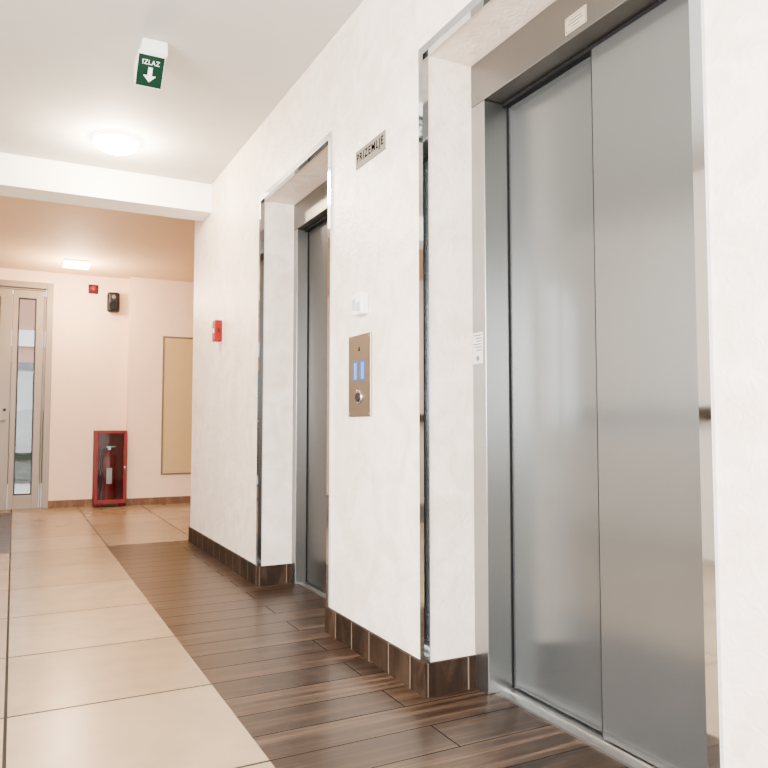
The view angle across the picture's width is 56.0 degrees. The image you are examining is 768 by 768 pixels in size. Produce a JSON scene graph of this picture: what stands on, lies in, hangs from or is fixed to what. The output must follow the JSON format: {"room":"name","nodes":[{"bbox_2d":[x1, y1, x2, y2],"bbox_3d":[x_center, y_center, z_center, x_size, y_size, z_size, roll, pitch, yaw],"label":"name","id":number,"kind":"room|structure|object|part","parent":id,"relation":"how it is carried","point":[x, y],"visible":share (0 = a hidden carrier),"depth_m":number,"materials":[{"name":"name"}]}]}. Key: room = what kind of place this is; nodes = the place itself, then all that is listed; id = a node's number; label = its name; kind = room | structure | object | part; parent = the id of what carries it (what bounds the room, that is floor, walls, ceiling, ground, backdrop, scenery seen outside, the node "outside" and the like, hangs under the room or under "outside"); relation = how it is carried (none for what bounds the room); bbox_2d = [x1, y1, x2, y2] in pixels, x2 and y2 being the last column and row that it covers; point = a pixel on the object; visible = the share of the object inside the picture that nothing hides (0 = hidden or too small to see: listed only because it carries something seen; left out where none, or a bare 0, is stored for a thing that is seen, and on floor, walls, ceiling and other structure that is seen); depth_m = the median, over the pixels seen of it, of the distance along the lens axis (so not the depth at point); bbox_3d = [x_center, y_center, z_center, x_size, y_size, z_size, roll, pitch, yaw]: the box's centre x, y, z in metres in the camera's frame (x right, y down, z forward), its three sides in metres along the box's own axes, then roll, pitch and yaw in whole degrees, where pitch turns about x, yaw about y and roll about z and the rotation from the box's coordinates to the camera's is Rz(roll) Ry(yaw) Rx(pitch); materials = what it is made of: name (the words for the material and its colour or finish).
{"room":"elevator lobby","nodes":[
{"label":"elevator lobby","id":0,"kind":"room"},
{"bbox_2d":[0,268,193,500],"bbox_3d":[-3.434,0.077,8.587,5.500,2.720,0.400,2,-4,-27],"label":"wall","id":1,"kind":"structure","parent":0,"point":[106,374],"depth_m":8.59,"materials":[{"name":"paint"}]},
{"bbox_2d":[0,279,53,509],"bbox_3d":[-4.524,0.108,7.992,1.520,2.590,0.160,2,-4,-27],"label":"door","id":2,"kind":"structure","parent":1,"relation":"in","point":[11,291],"depth_m":8.20,"materials":[{"name":"white wood"}]},
{"bbox_2d":[88,284,97,293],"bbox_3d":[-3.443,-1.127,8.556,0.110,0.110,0.068,2,-4,-27],"label":"fire alarm","id":3,"kind":"object","parent":1,"relation":"attached to","point":[92,289],"visible":1,"depth_m":8.55,"materials":[{"name":"red plastic"}]},
{"bbox_2d":[107,292,119,312],"bbox_3d":[-3.230,-0.969,8.608,0.140,0.240,0.154,2,-4,-27],"label":"loudspeaker","id":4,"kind":"object","parent":1,"relation":"attached to","point":[113,298],"visible":1,"depth_m":8.54,"materials":[{"name":"black plastic"}]},
{"bbox_2d":[48,496,190,507],"bbox_3d":[-2.453,1.412,8.866,3.030,0.085,0.162,2,-4,-27],"label":"baseboard","id":5,"kind":"structure","parent":1,"relation":"attached to","point":[176,499],"depth_m":8.53,"materials":[{"name":"brown wood"}]},
{"bbox_2d":[161,336,192,474],"bbox_3d":[-2.404,0.263,8.869,0.630,1.680,0.018,2,-4,-27],"label":"bulletin board","id":6,"kind":"object","parent":1,"relation":"attached to","point":[176,447],"visible":0.53,"depth_m":8.80,"materials":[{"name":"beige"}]},
{"bbox_2d":[0,196,194,282],"bbox_3d":[-2.725,-1.456,7.175,5.600,0.180,3.610,2,-4,-27],"label":"ceiling","id":7,"kind":"structure","parent":0,"point":[36,235],"depth_m":6.94,"materials":[{"name":"white paint"}]},
{"bbox_2d":[63,259,89,269],"bbox_3d":[-3.342,-1.302,7.846,0.260,0.050,0.260,2,-4,-27],"label":"ceiling lamp","id":8,"kind":"object","parent":7,"relation":"attached to","point":[68,263],"visible":1,"depth_m":7.77,"materials":[{"name":"white plastic"}]},
{"bbox_2d":[0,0,362,183],"bbox_3d":[-0.471,-1.845,1.028,4.000,0.100,8.870,2,-4,-27],"label":"ceiling","id":9,"kind":"structure","parent":0,"point":[67,66],"depth_m":3.79,"materials":[{"name":"paint"}]},
{"bbox_2d":[0,152,211,220],"bbox_3d":[-2.771,-1.511,4.972,3.110,0.320,0.270,2,-4,-27],"label":"beam","id":10,"kind":"structure","parent":9,"relation":"attached to","point":[25,177],"depth_m":5.23,"materials":[{"name":"paint"}]},
{"bbox_2d":[94,132,137,154],"bbox_3d":[-1.738,-1.546,4.688,0.272,0.082,0.272,2,-4,-27],"label":"ceiling lamp","id":11,"kind":"object","parent":9,"relation":"attached to","point":[115,143],"visible":1,"depth_m":4.61,"materials":[{"name":"white plastic"}]},
{"bbox_2d":[134,37,167,89],"bbox_3d":[-1.141,-1.558,3.530,0.136,0.188,0.163,2,-4,-27],"label":"exit light","id":12,"kind":"object","parent":9,"relation":"attached to","point":[151,57],"visible":1,"depth_m":3.49,"materials":[{"name":"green plastic"}]},
{"bbox_3d":[-1.138,-1.520,3.512,0.120,0.108,0.108,2,-4,-27],"label":"green panel","id":13,"kind":"part","parent":12,"relation":"part of","materials":[{"name":"green plastic"}]},
{"bbox_2d":[0,503,628,767],"bbox_3d":[-0.643,1.119,2.954,5.600,0.001,12.750,2,-4,-27],"label":"floor","id":14,"kind":"structure","parent":0,"point":[124,643],"depth_m":2.71,"materials":[{"name":"beige tile"}]},
{"bbox_2d":[92,430,126,507],"bbox_3d":[-3.212,0.988,8.452,0.350,0.885,0.226,2,-4,-27],"label":"fire extinguisher cabinet","id":15,"kind":"object","parent":14,"relation":"on","point":[101,438],"visible":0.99,"depth_m":8.49,"materials":[{"name":"red metal"}]},
{"bbox_2d":[99,444,117,499],"bbox_3d":[-3.231,1.039,8.435,0.156,0.662,0.193,-1,-3,18],"label":"fire extinguisher","id":16,"kind":"object","parent":15,"relation":"in","point":[107,473],"visible":0.97,"depth_m":8.39,"materials":[{"name":"red paint"}]},
{"bbox_2d":[190,0,767,767],"bbox_3d":[1.492,-0.315,2.386,2.190,2.800,9.250,2,-4,-27],"label":"wall","id":17,"kind":"structure","parent":0,"point":[363,84],"depth_m":2.75,"materials":[{"name":"paint"}]},
{"bbox_2d":[212,320,221,341],"bbox_3d":[-1.201,-0.381,5.194,0.054,0.150,0.092,2,-4,-27],"label":"fire alarm","id":18,"kind":"object","parent":17,"relation":"attached to","point":[216,324],"visible":1,"depth_m":5.16,"materials":[{"name":"red plastic"}]},
{"bbox_2d":[188,527,291,586],"bbox_3d":[-0.241,1.210,5.568,2.102,0.115,1.884,2,-4,-27],"label":"baseboard","id":19,"kind":"structure","parent":17,"relation":"attached to","point":[267,575],"depth_m":4.50,"materials":[{"name":"brown tile"}]},
{"bbox_2d":[256,131,332,607],"bbox_3d":[-0.497,-0.059,3.861,0.024,2.225,1.120,2,-4,-27],"label":"trim","id":20,"kind":"structure","parent":17,"relation":"attached to","point":[328,139],"depth_m":3.73,"materials":[{"name":"silver metal"}]},
{"bbox_2d":[292,179,327,598],"bbox_3d":[-0.254,0.019,3.981,0.140,2.314,1.068,2,-4,-27],"label":"elevator door","id":21,"kind":"structure","parent":17,"relation":"in","point":[309,439],"depth_m":4.33,"materials":[{"name":"metal"}]},
{"bbox_3d":[-0.254,0.101,3.977,0.140,2.150,1.068,2,-4,-27],"label":"frame","id":22,"kind":"part","parent":21,"relation":"part of","materials":[{"name":"metal"}]},
{"bbox_3d":[-0.242,1.170,3.925,0.110,0.008,0.935,2,-4,-27],"label":"sill","id":23,"kind":"part","parent":21,"relation":"part of","materials":[{"name":"silver metal"}]},
{"bbox_3d":[-0.346,0.112,4.189,0.020,2.128,0.478,2,-4,-27],"label":"panel","id":24,"kind":"part","parent":21,"relation":"part of","materials":[{"name":"metal"}]},
{"bbox_2d":[348,332,371,416],"bbox_3d":[-0.107,-0.036,3.071,0.019,0.350,0.220,2,-4,-27],"label":"panel","id":25,"kind":"object","parent":17,"relation":"attached to","point":[360,346],"visible":1,"depth_m":3.06,"materials":[{"name":"brown metal"}]},
{"bbox_2d":[352,292,367,316],"bbox_3d":[-0.105,-0.337,3.059,0.041,0.090,0.100,2,-4,-27],"label":"wall control box","id":26,"kind":"object","parent":17,"relation":"attached to","point":[360,300],"visible":1,"depth_m":3.02,"materials":[{"name":"white plastic"}]},
{"bbox_2d":[356,302,359,310],"bbox_3d":[-0.110,-0.326,3.030,0.006,0.035,0.030,2,-4,-27],"label":"switch","id":27,"kind":"object","parent":26,"relation":"attached to","point":[357,303],"depth_m":3.03,"materials":[{"name":"grey plastic"}]},
{"bbox_2d":[356,130,385,170],"bbox_3d":[-0.059,-0.984,3.047,0.005,0.080,0.280,2,-4,-27],"label":"sign","id":28,"kind":"object","parent":17,"relation":"attached to","point":[376,145],"visible":1,"depth_m":3.03,"materials":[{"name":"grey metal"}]},
{"bbox_2d":[325,606,476,697],"bbox_3d":[0.032,1.062,2.969,0.217,0.115,0.908,2,-4,-27],"label":"baseboard","id":29,"kind":"structure","parent":17,"relation":"attached to","point":[442,677],"depth_m":2.64,"materials":[{"name":"brown tile"}]},
{"bbox_2d":[418,0,723,767],"bbox_3d":[0.417,-0.160,2.077,0.024,2.225,1.226,2,-4,-27],"label":"trim","id":30,"kind":"structure","parent":17,"relation":"attached to","point":[715,759],"depth_m":1.55,"materials":[{"name":"silver metal"}]},
{"bbox_2d":[471,0,707,767],"bbox_3d":[0.660,-0.083,2.197,0.140,2.314,1.174,2,-4,-27],"label":"elevator door","id":31,"kind":"structure","parent":17,"relation":"in","point":[589,604],"depth_m":2.26,"materials":[{"name":"metal"}]},
{"bbox_2d":[472,332,482,363],"bbox_3d":[0.345,-0.132,2.661,0.002,0.115,0.066,2,-4,-27],"label":"instruction sticker","id":32,"kind":"object","parent":31,"relation":"attached to","point":[477,337],"visible":1,"depth_m":2.66,"materials":[{"name":"grey paper"}]},
{"bbox_3d":[0.660,-0.001,2.193,0.140,2.150,1.174,2,-4,-27],"label":"frame","id":33,"kind":"part","parent":31,"relation":"part of","materials":[{"name":"metal"}]},
{"bbox_3d":[0.588,0.013,2.443,0.020,2.128,0.492,2,-4,-27],"label":"panel","id":34,"kind":"part","parent":31,"relation":"part of","materials":[{"name":"metal"}]},
{"bbox_2d":[565,4,586,35],"bbox_3d":[0.593,-1.124,2.232,0.002,0.054,0.095,2,-4,-27],"label":"label","id":35,"kind":"object","parent":31,"relation":"attached to","point":[579,17],"visible":1,"depth_m":2.23,"materials":[{"name":"beige"}]},
{"bbox_3d":[0.652,1.071,2.181,0.110,0.008,0.910,2,-4,-27],"label":"sill","id":36,"kind":"part","parent":31,"relation":"part of","materials":[{"name":"silver metal"}]},
{"bbox_3d":[0.767,-0.011,2.036,0.022,2.128,0.440,2,-4,-27],"label":"panel","id":37,"kind":"part","parent":31,"relation":"part of","materials":[{"name":"metal"}]},
{"label":"outside","id":38,"kind":"structure","parent":0,"visible":0},
{"bbox_2d":[7,483,41,506],"bbox_3d":[-7.972,1.942,15.494,50.000,0.100,85.000,2,-4,-27],"label":"ground","id":39,"kind":"structure","parent":38,"point":[19,488],"depth_m":11.32,"materials":[{"name":"grey"}]},
{"bbox_2d":[7,411,42,483],"bbox_3d":[-6.381,1.095,12.984,6.708,1.357,1.250,2,-4,-27],"label":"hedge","id":40,"kind":"object","parent":39,"relation":"on","point":[24,419],"visible":0.07,"depth_m":12.48,"materials":[{"name":"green plant"}]},
{"bbox_2d":[9,296,46,412],"bbox_3d":[-9.999,-0.010,19.572,18.000,4.260,4.100,2,-4,-27],"label":"building","id":41,"kind":"structure","parent":39,"relation":"on","point":[27,307],"depth_m":17.93,"materials":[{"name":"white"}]}
]}

